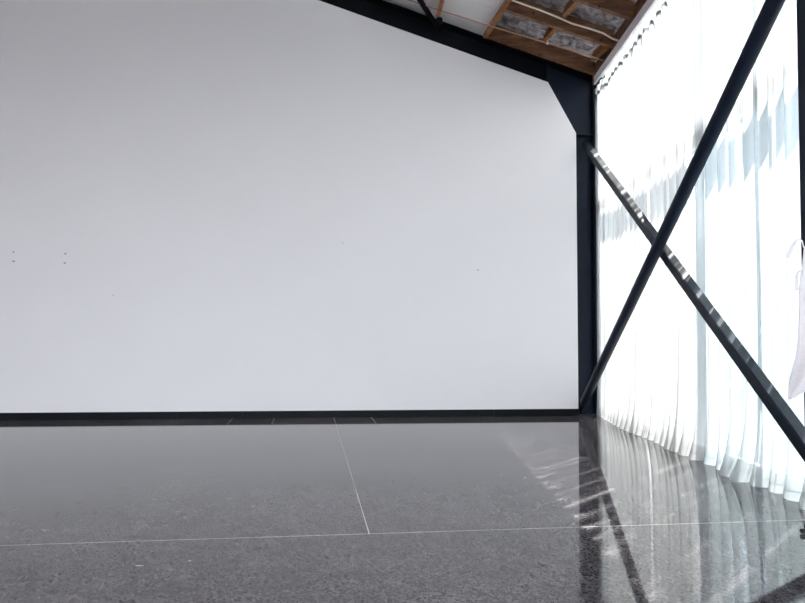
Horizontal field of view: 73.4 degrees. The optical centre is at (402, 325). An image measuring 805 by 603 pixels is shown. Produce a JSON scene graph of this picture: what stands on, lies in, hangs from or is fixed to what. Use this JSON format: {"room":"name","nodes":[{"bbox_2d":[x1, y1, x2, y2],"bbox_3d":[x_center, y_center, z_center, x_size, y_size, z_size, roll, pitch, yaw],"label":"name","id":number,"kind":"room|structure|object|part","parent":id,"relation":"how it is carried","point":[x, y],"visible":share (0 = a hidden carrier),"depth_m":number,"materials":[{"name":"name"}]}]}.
{"room":"empty open hall","nodes":[
{"label":"empty open hall","id":0,"kind":"room"},
{"bbox_2d":[0,0,577,412],"bbox_3d":[-3.210,-2.105,7.702,11.568,6.811,0.102,0,-2,-3],"label":"wall","id":1,"kind":"structure","parent":0,"point":[206,205],"depth_m":7.72,"materials":[{"name":"white paint"}]},
{"bbox_2d":[0,409,578,419],"bbox_3d":[-3.207,1.250,7.554,11.568,0.097,0.022,0,-2,-3],"label":"baseboard","id":2,"kind":"structure","parent":1,"relation":"attached to","point":[471,412],"depth_m":7.63,"materials":[{"name":"black paint"}]},
{"bbox_2d":[0,415,804,602],"bbox_3d":[-3.000,1.206,1.169,12.400,0.150,14.800,0,-2,0],"label":"floor","id":3,"kind":"structure","parent":0,"point":[585,508],"depth_m":3.35,"materials":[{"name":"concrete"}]},
{"bbox_2d":[320,0,596,415],"bbox_3d":[-0.371,-2.265,7.914,6.460,7.142,0.240,0,-2,-3],"label":"frame","id":4,"kind":"object","parent":3,"relation":"on","point":[573,89],"visible":0.77,"depth_m":8.06,"materials":[{"name":"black metal"}]},
{"bbox_2d":[417,0,441,31],"bbox_3d":[0.337,-4.464,7.565,0.150,0.228,1.066,-1,-2,28],"label":"strut","id":5,"kind":"object","parent":4,"relation":"attached to","point":[437,25],"visible":1,"depth_m":7.77,"materials":[{"name":"black paint"}]},
{"bbox_3d":[2.143,-3.763,8.057,0.012,0.275,0.108,0,-2,-3],"label":"stiffener plate","id":6,"kind":"part","parent":4,"relation":"part of","materials":[{"name":"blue metal"}]},
{"bbox_3d":[2.706,-2.846,8.073,0.252,0.012,0.110,0,-2,-3],"label":"stiffener plate","id":7,"kind":"part","parent":4,"relation":"part of","materials":[{"name":"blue metal"}]},
{"bbox_3d":[2.709,1.287,7.993,0.270,0.045,0.235,0,-2,-3],"label":"plate","id":8,"kind":"part","parent":4,"relation":"part of","materials":[{"name":"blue metal"}]},
{"bbox_2d":[579,0,785,412],"bbox_3d":[2.518,-0.534,5.612,0.114,3.496,4.802,0,-2,2],"label":"brace","id":9,"kind":"object","parent":4,"relation":"attached to","point":[770,10],"visible":1,"depth_m":4.50,"materials":[{"name":"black metal"}]},
{"bbox_2d":[594,0,696,429],"bbox_3d":[2.914,-1.288,6.646,0.153,5.122,3.022,0,-2,1],"label":"window","id":10,"kind":"structure","parent":3,"relation":"on","point":[653,10],"depth_m":6.46,"materials":[{"name":"metal"}]},
{"bbox_3d":[2.928,-2.846,6.674,0.006,1.980,2.939,0,-2,1],"label":"pane","id":11,"kind":"part","parent":10,"relation":"part of","materials":[{"name":"clear glass"}]},
{"bbox_3d":[2.928,-0.267,6.606,0.006,2.900,2.939,0,-2,1],"label":"pane","id":12,"kind":"part","parent":10,"relation":"part of","materials":[{"name":"glass"}]},
{"bbox_2d":[796,0,804,526],"bbox_3d":[2.467,-1.308,3.165,0.205,4.980,0.160,0,-2,0],"label":"steel column","id":13,"kind":"structure","parent":3,"relation":"on","point":[800,4],"depth_m":3.21,"materials":[{"name":"black metal"}]},
{"bbox_2d":[582,139,804,461],"bbox_3d":[2.627,-0.907,5.626,0.092,3.843,4.802,0,-2,2],"label":"brace","id":14,"kind":"object","parent":13,"relation":"attached to","point":[792,427],"visible":0.93,"depth_m":4.36,"materials":[{"name":"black metal"}]},
{"bbox_2d":[786,238,804,398],"bbox_3d":[2.273,-0.038,3.006,0.350,0.886,0.105,0,-2,-4],"label":"hanging cloth","id":15,"kind":"object","parent":13,"relation":"hanging from","point":[796,388],"visible":1,"depth_m":2.99,"materials":[{"name":"fabric"}]},
{"bbox_3d":[2.693,-1.575,-4.340,0.160,5.122,3.068,0,-2,0],"label":"window","id":16,"kind":"structure","parent":3,"relation":"on","visible":0},
{"bbox_2d":[592,0,658,84],"bbox_3d":[2.706,-3.805,1.140,0.130,0.378,13.683,0,-2,1],"label":"rail","id":17,"kind":"object","parent":16,"relation":"attached to","point":[649,5],"depth_m":6.76,"materials":[{"name":"white metal"}]},
{"bbox_2d":[595,0,696,455],"bbox_3d":[2.772,-1.134,6.540,0.199,4.801,2.752,0,-2,2],"label":"sheer curtain","id":18,"kind":"object","parent":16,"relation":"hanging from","point":[647,387],"visible":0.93,"depth_m":6.06,"materials":[{"name":"white fabric"}]},
{"bbox_2d":[688,0,804,509],"bbox_3d":[2.683,-1.167,4.321,0.225,4.751,1.664,0,-2,2],"label":"sheer curtain","id":19,"kind":"object","parent":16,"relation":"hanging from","point":[748,218],"visible":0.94,"depth_m":4.24,"materials":[{"name":"white fabric"}]},
{"bbox_2d":[384,0,636,62],"bbox_3d":[-3.079,-5.071,1.283,12.041,2.146,14.500,0,-2,0],"label":"ceiling","id":20,"kind":"structure","parent":0,"point":[484,11],"depth_m":7.56,"materials":[{"name":"metal"}]},
{"bbox_2d":[436,0,443,16],"bbox_3d":[0.538,-4.456,7.428,0.087,0.141,0.529,0,-2,-3],"label":"joist","id":21,"kind":"structure","parent":20,"relation":"attached to","point":[441,2],"depth_m":7.48,"materials":[{"name":"brown wood"}]},
{"bbox_2d":[483,0,511,38],"bbox_3d":[1.457,-4.217,6.473,0.123,0.374,2.772,0,-2,-10],"label":"joist","id":22,"kind":"structure","parent":20,"relation":"attached to","point":[505,4],"depth_m":7.29,"materials":[{"name":"brown wood"}]},
{"bbox_2d":[512,0,618,41],"bbox_3d":[1.875,-3.969,6.870,1.806,0.658,0.063,0,-2,-3],"label":"cable","id":23,"kind":"object","parent":22,"relation":"hanging from","point":[518,2],"visible":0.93,"depth_m":6.87,"materials":[{"name":"white plastic"}]},
{"bbox_2d":[408,0,603,60],"bbox_3d":[0.867,-4.295,7.522,3.789,1.358,0.060,0,-2,3],"label":"copper pipe","id":24,"kind":"object","parent":20,"relation":"attached to","point":[547,41],"visible":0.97,"depth_m":7.47,"materials":[{"name":"metal"}]},
{"bbox_2d":[487,25,594,75],"bbox_3d":[2.006,-4.020,7.843,1.557,0.769,0.050,0,-2,0],"label":"joist","id":25,"kind":"object","parent":20,"relation":"attached to","point":[570,59],"visible":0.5,"depth_m":7.82,"materials":[{"name":"brown wood"}]},
{"bbox_2d":[505,0,614,48],"bbox_3d":[2.068,-4.017,7.123,1.433,0.725,0.050,0,-2,0],"label":"joist","id":26,"kind":"object","parent":20,"relation":"attached to","point":[514,8],"visible":0.75,"depth_m":7.10,"materials":[{"name":"brown wood"}]},
{"bbox_2d":[543,27,556,41],"bbox_3d":[2.024,-4.005,7.308,0.100,0.194,0.366,0,-2,-12],"label":"joist","id":27,"kind":"structure","parent":26,"relation":"attached to","point":[549,32],"depth_m":7.33,"materials":[{"name":"brown wood"}]},
{"bbox_2d":[590,45,608,61],"bbox_3d":[2.706,-3.761,7.362,0.100,0.191,0.410,0,-2,-10],"label":"joist","id":28,"kind":"structure","parent":26,"relation":"attached to","point":[600,50],"depth_m":7.37,"materials":[{"name":"brown wood"}]},
{"bbox_2d":[572,0,634,20],"bbox_3d":[2.122,-4.014,6.502,1.326,0.687,0.050,0,-2,0],"label":"joist","id":29,"kind":"object","parent":20,"relation":"attached to","point":[625,9],"visible":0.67,"depth_m":6.47,"materials":[{"name":"brown wood"}]},
{"bbox_2d":[562,0,580,17],"bbox_3d":[2.111,-3.991,6.669,0.100,0.194,0.405,0,-2,-11],"label":"joist","id":30,"kind":"structure","parent":29,"relation":"attached to","point":[570,5],"depth_m":6.71,"materials":[{"name":"brown wood"}]}
]}

